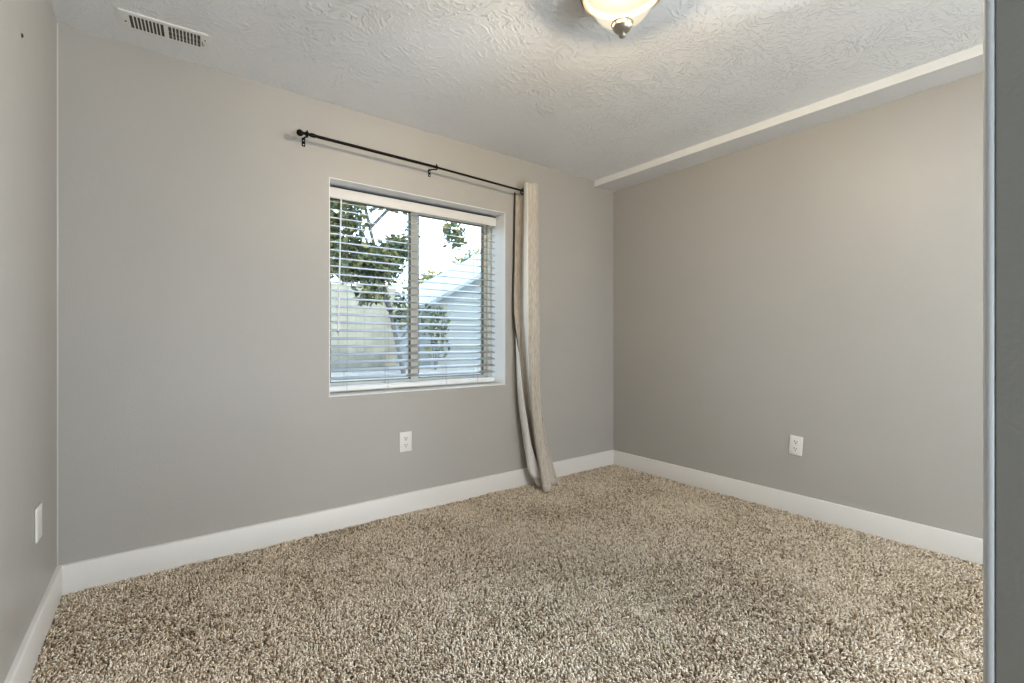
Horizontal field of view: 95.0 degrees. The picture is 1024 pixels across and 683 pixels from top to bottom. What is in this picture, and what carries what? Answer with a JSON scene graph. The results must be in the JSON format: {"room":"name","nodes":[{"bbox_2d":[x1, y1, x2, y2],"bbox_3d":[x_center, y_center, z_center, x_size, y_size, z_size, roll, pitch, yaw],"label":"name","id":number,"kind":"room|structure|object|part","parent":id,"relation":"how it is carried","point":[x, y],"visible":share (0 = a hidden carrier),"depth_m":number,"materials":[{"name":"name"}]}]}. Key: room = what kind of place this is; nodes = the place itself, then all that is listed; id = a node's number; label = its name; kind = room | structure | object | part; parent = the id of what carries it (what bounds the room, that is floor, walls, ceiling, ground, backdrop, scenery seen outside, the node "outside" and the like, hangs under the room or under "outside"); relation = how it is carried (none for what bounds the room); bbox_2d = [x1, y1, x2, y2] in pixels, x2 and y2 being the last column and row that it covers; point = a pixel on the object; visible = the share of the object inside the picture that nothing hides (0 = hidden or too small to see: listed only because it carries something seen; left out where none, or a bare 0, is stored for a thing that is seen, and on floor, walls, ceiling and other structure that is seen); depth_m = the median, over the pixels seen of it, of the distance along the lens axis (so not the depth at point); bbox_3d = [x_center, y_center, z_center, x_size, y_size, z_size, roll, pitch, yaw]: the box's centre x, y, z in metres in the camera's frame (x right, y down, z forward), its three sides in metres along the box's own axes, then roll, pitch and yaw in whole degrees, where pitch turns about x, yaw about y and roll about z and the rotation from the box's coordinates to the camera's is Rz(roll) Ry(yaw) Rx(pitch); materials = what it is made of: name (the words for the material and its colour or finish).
{"room":"empty bedroom","nodes":[
{"label":"empty bedroom","id":0,"kind":"room"},
{"bbox_2d":[0,0,56,682],"bbox_3d":[-0.542,-0.065,0.040,0.150,2.472,4.600,0,0,-37],"label":"wall","id":1,"kind":"structure","parent":0,"point":[28,64],"depth_m":1.46,"materials":[{"name":"beige paint"}]},
{"bbox_2d":[4,566,61,682],"bbox_3d":[-0.471,0.986,0.085,0.017,0.130,4.586,0,0,-37],"label":"baseboard","id":2,"kind":"structure","parent":1,"relation":"attached to","point":[23,666],"depth_m":1.53,"materials":[{"name":"white paint"}]},
{"bbox_2d":[34,503,41,543],"bbox_3d":[-1.622,0.625,1.609,0.009,0.116,0.086,0,0,-37],"label":"wall plate","id":3,"kind":"object","parent":1,"relation":"attached to","point":[38,511],"visible":1,"depth_m":1.59,"materials":[{"name":"white plastic"}]},
{"bbox_2d":[57,23,612,565],"bbox_3d":[-0.582,-0.065,3.050,3.704,2.472,0.260,0,0,-37],"label":"wall","id":4,"kind":"structure","parent":0,"point":[194,400],"depth_m":2.33,"materials":[{"name":"beige paint"}]},
{"bbox_2d":[57,23,57,564],"bbox_3d":[-1.863,-0.190,1.924,0.005,2.222,0.005,0,0,-37],"label":"trim","id":5,"kind":"structure","parent":4,"relation":"attached to","point":[57,23],"depth_m":1.92,"materials":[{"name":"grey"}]},
{"bbox_2d":[58,450,613,594],"bbox_3d":[-0.500,0.987,2.941,3.404,0.128,0.014,0,0,-37],"label":"baseboard","id":6,"kind":"structure","parent":4,"relation":"attached to","point":[77,576],"depth_m":2.42,"materials":[{"name":"white paint"}]},
{"bbox_2d":[400,431,411,452],"bbox_3d":[-0.642,0.613,2.837,0.078,0.121,0.009,0,0,-37],"label":"wall outlet","id":7,"kind":"object","parent":4,"relation":"attached to","point":[405,437],"visible":1,"depth_m":2.83,"materials":[{"name":"white plastic"}]},
{"bbox_2d":[296,129,523,191],"bbox_3d":[-0.490,-1.055,2.896,1.575,0.063,0.098,0,0,-37],"label":"curtain rod","id":8,"kind":"object","parent":4,"relation":"attached to","point":[299,132],"visible":0.99,"depth_m":2.69,"materials":[{"name":"black metal"}]},
{"bbox_2d":[512,182,558,491],"bbox_3d":[0.159,-0.030,3.301,0.304,2.125,0.192,0,0,19],"label":"curtain","id":9,"kind":"object","parent":8,"relation":"hanging from","point":[525,283],"visible":1,"depth_m":3.25,"materials":[{"name":"beige fabric"}]},
{"bbox_2d":[330,197,490,392],"bbox_3d":[-0.645,-0.293,3.091,1.187,1.198,0.069,0,0,-37],"label":"window","id":10,"kind":"structure","parent":4,"relation":"in","point":[415,226],"depth_m":3.08,"materials":[{"name":"beige plastic"}]},
{"bbox_3d":[-0.859,-0.293,2.910,0.587,1.138,0.024,0,0,-37],"label":"sash","id":11,"kind":"part","parent":10,"relation":"part of","materials":[{"name":"clear glass"}]},
{"bbox_2d":[330,185,495,391],"bbox_3d":[-0.595,-0.295,3.026,1.174,1.178,0.080,0,0,-37],"label":"window blind","id":12,"kind":"object","parent":10,"relation":"attached to","point":[340,193],"visible":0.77,"depth_m":2.96,"materials":[{"name":"white plastic"}]},
{"bbox_3d":[-0.603,0.280,3.037,1.166,0.029,0.050,0,0,-37],"label":"rail","id":13,"kind":"part","parent":12,"relation":"part of","materials":[{"name":"white paint"}]},
{"bbox_3d":[-0.614,-0.279,3.026,0.422,1.120,0.002,0,0,-37],"label":"lift cord","id":14,"kind":"part","parent":12,"relation":"part of","materials":[{"name":"fabric"}]},
{"bbox_3d":[-0.255,-0.274,3.297,0.003,1.130,0.057,0,0,-37],"label":"ladder cord","id":15,"kind":"part","parent":12,"relation":"part of","materials":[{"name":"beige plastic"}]},
{"bbox_3d":[-0.428,-0.293,3.271,0.585,1.138,0.024,0,0,-37],"label":"sash","id":16,"kind":"part","parent":10,"relation":"part of","materials":[{"name":"beige plastic"}]},
{"bbox_2d":[329,177,504,396],"bbox_3d":[-0.574,-0.293,2.997,1.195,1.206,0.167,0,0,-37],"label":"trim","id":17,"kind":"structure","parent":4,"relation":"attached to","point":[498,238],"depth_m":3.30,"materials":[{"name":"white paint"}]},
{"bbox_2d":[44,495,978,682],"bbox_3d":[0.845,1.113,1.152,3.704,0.116,5.010,0,0,-37],"label":"floor","id":18,"kind":"structure","parent":0,"point":[547,495],"depth_m":1.63,"materials":[{"name":"brown carpet"}]},
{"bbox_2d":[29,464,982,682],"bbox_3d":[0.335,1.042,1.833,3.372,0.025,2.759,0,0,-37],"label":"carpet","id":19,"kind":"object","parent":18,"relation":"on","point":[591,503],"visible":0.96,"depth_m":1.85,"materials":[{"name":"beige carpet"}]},
{"bbox_2d":[50,0,982,180],"bbox_3d":[0.845,-1.376,1.152,3.704,0.150,5.010,0,0,-37],"label":"ceiling","id":20,"kind":"structure","parent":0,"point":[540,82],"depth_m":2.14,"materials":[{"name":"white paint"}]},
{"bbox_2d":[117,8,208,51],"bbox_3d":[-1.453,-1.296,1.974,0.302,0.010,0.136,0,0,-33],"label":"ceiling vent","id":21,"kind":"object","parent":20,"relation":"in","point":[133,21],"visible":1,"depth_m":1.97,"materials":[{"name":"white metal"}]},
{"bbox_2d":[580,0,659,38],"bbox_3d":[0.401,-1.200,1.706,0.305,0.202,0.305,0,0,-37],"label":"ceiling light","id":22,"kind":"object","parent":20,"relation":"attached to","point":[618,16],"visible":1,"depth_m":1.68,"materials":[{"name":"white glass"}]},
{"bbox_2d":[613,72,982,538],"bbox_3d":[2.299,-0.065,2.176,0.150,2.472,4.600,0,0,-37],"label":"wall","id":23,"kind":"structure","parent":0,"point":[822,284],"depth_m":2.71,"materials":[{"name":"beige paint"}]},
{"bbox_2d":[594,44,982,191],"bbox_3d":[2.146,-1.278,2.061,0.232,0.047,4.600,0,0,-37],"label":"ceiling beam","id":24,"kind":"structure","parent":23,"relation":"attached to","point":[968,62],"depth_m":2.63,"materials":[{"name":"white paint"}]},
{"bbox_2d":[789,435,802,455],"bbox_3d":[1.709,0.632,2.827,0.009,0.119,0.079,0,0,-37],"label":"wall outlet","id":25,"kind":"object","parent":23,"relation":"attached to","point":[796,442],"visible":1,"depth_m":2.82,"materials":[{"name":"white plastic"}]},
{"bbox_2d":[613,450,982,564],"bbox_3d":[2.237,0.988,2.121,0.014,0.126,4.586,0,0,-37],"label":"baseboard","id":26,"kind":"structure","parent":23,"relation":"attached to","point":[965,547],"depth_m":2.70,"materials":[{"name":"white paint"}]},
{"bbox_2d":[996,0,1023,682],"bbox_3d":[1.315,-0.120,-0.155,0.115,2.362,2.055,0,0,-37],"label":"door frame","id":27,"kind":"structure","parent":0,"point":[1009,13],"depth_m":0.62,"materials":[{"name":"grey paint"}]},
{"bbox_2d":[983,0,995,682],"bbox_3d":[0.693,-0.125,0.671,0.117,2.352,0.014,0,0,-37],"label":"trim","id":28,"kind":"structure","parent":27,"relation":"attached to","point":[989,6],"depth_m":0.64,"materials":[{"name":"grey paint"}]},
{"label":"outside","id":29,"kind":"structure","parent":0,"visible":0},
{"bbox_2d":[331,365,480,381],"bbox_3d":[-2.754,0.601,11.427,22.000,0.300,15.740,0,0,-37],"label":"ground","id":30,"kind":"structure","parent":29,"point":[381,372],"depth_m":6.62,"materials":[{"name":"grey concrete"}]},
{"bbox_2d":[331,283,395,367],"bbox_3d":[-3.769,-0.245,7.036,4.300,1.392,0.062,0,0,-37],"label":"fence","id":31,"kind":"object","parent":30,"relation":"on","point":[333,285],"visible":0.15,"depth_m":7.90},
{"bbox_2d":[331,200,467,373],"bbox_3d":[-1.506,-0.848,6.188,2.380,2.610,0.871,0,0,-37],"label":"leafy tree","id":32,"kind":"object","parent":30,"relation":"on","point":[345,207],"visible":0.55,"depth_m":5.81,"materials":[{"name":"green plant"}]},
{"bbox_2d":[420,304,450,369],"bbox_3d":[-1.169,-0.059,7.200,0.521,1.026,0.435,0,0,-26],"label":"young shrub","id":33,"kind":"object","parent":30,"relation":"on","point":[447,321],"visible":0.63,"depth_m":7.19,"materials":[{"name":"green plant"}]},
{"bbox_2d":[396,254,480,365],"bbox_3d":[-1.118,-0.785,9.335,2.600,2.473,2.650,0,0,-37],"label":"garden shed","id":34,"kind":"object","parent":30,"relation":"on","point":[469,261],"visible":0.11,"depth_m":8.12,"materials":[{"name":"blue"}]},
{"bbox_2d":[400,248,479,291],"bbox_3d":[-1.472,-0.956,11.516,2.624,2.814,1.103,0,0,-37],"label":"tree","id":35,"kind":"object","parent":30,"relation":"on","point":[424,277],"visible":0.05,"depth_m":11.28,"materials":[{"name":"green plant"}]}
]}

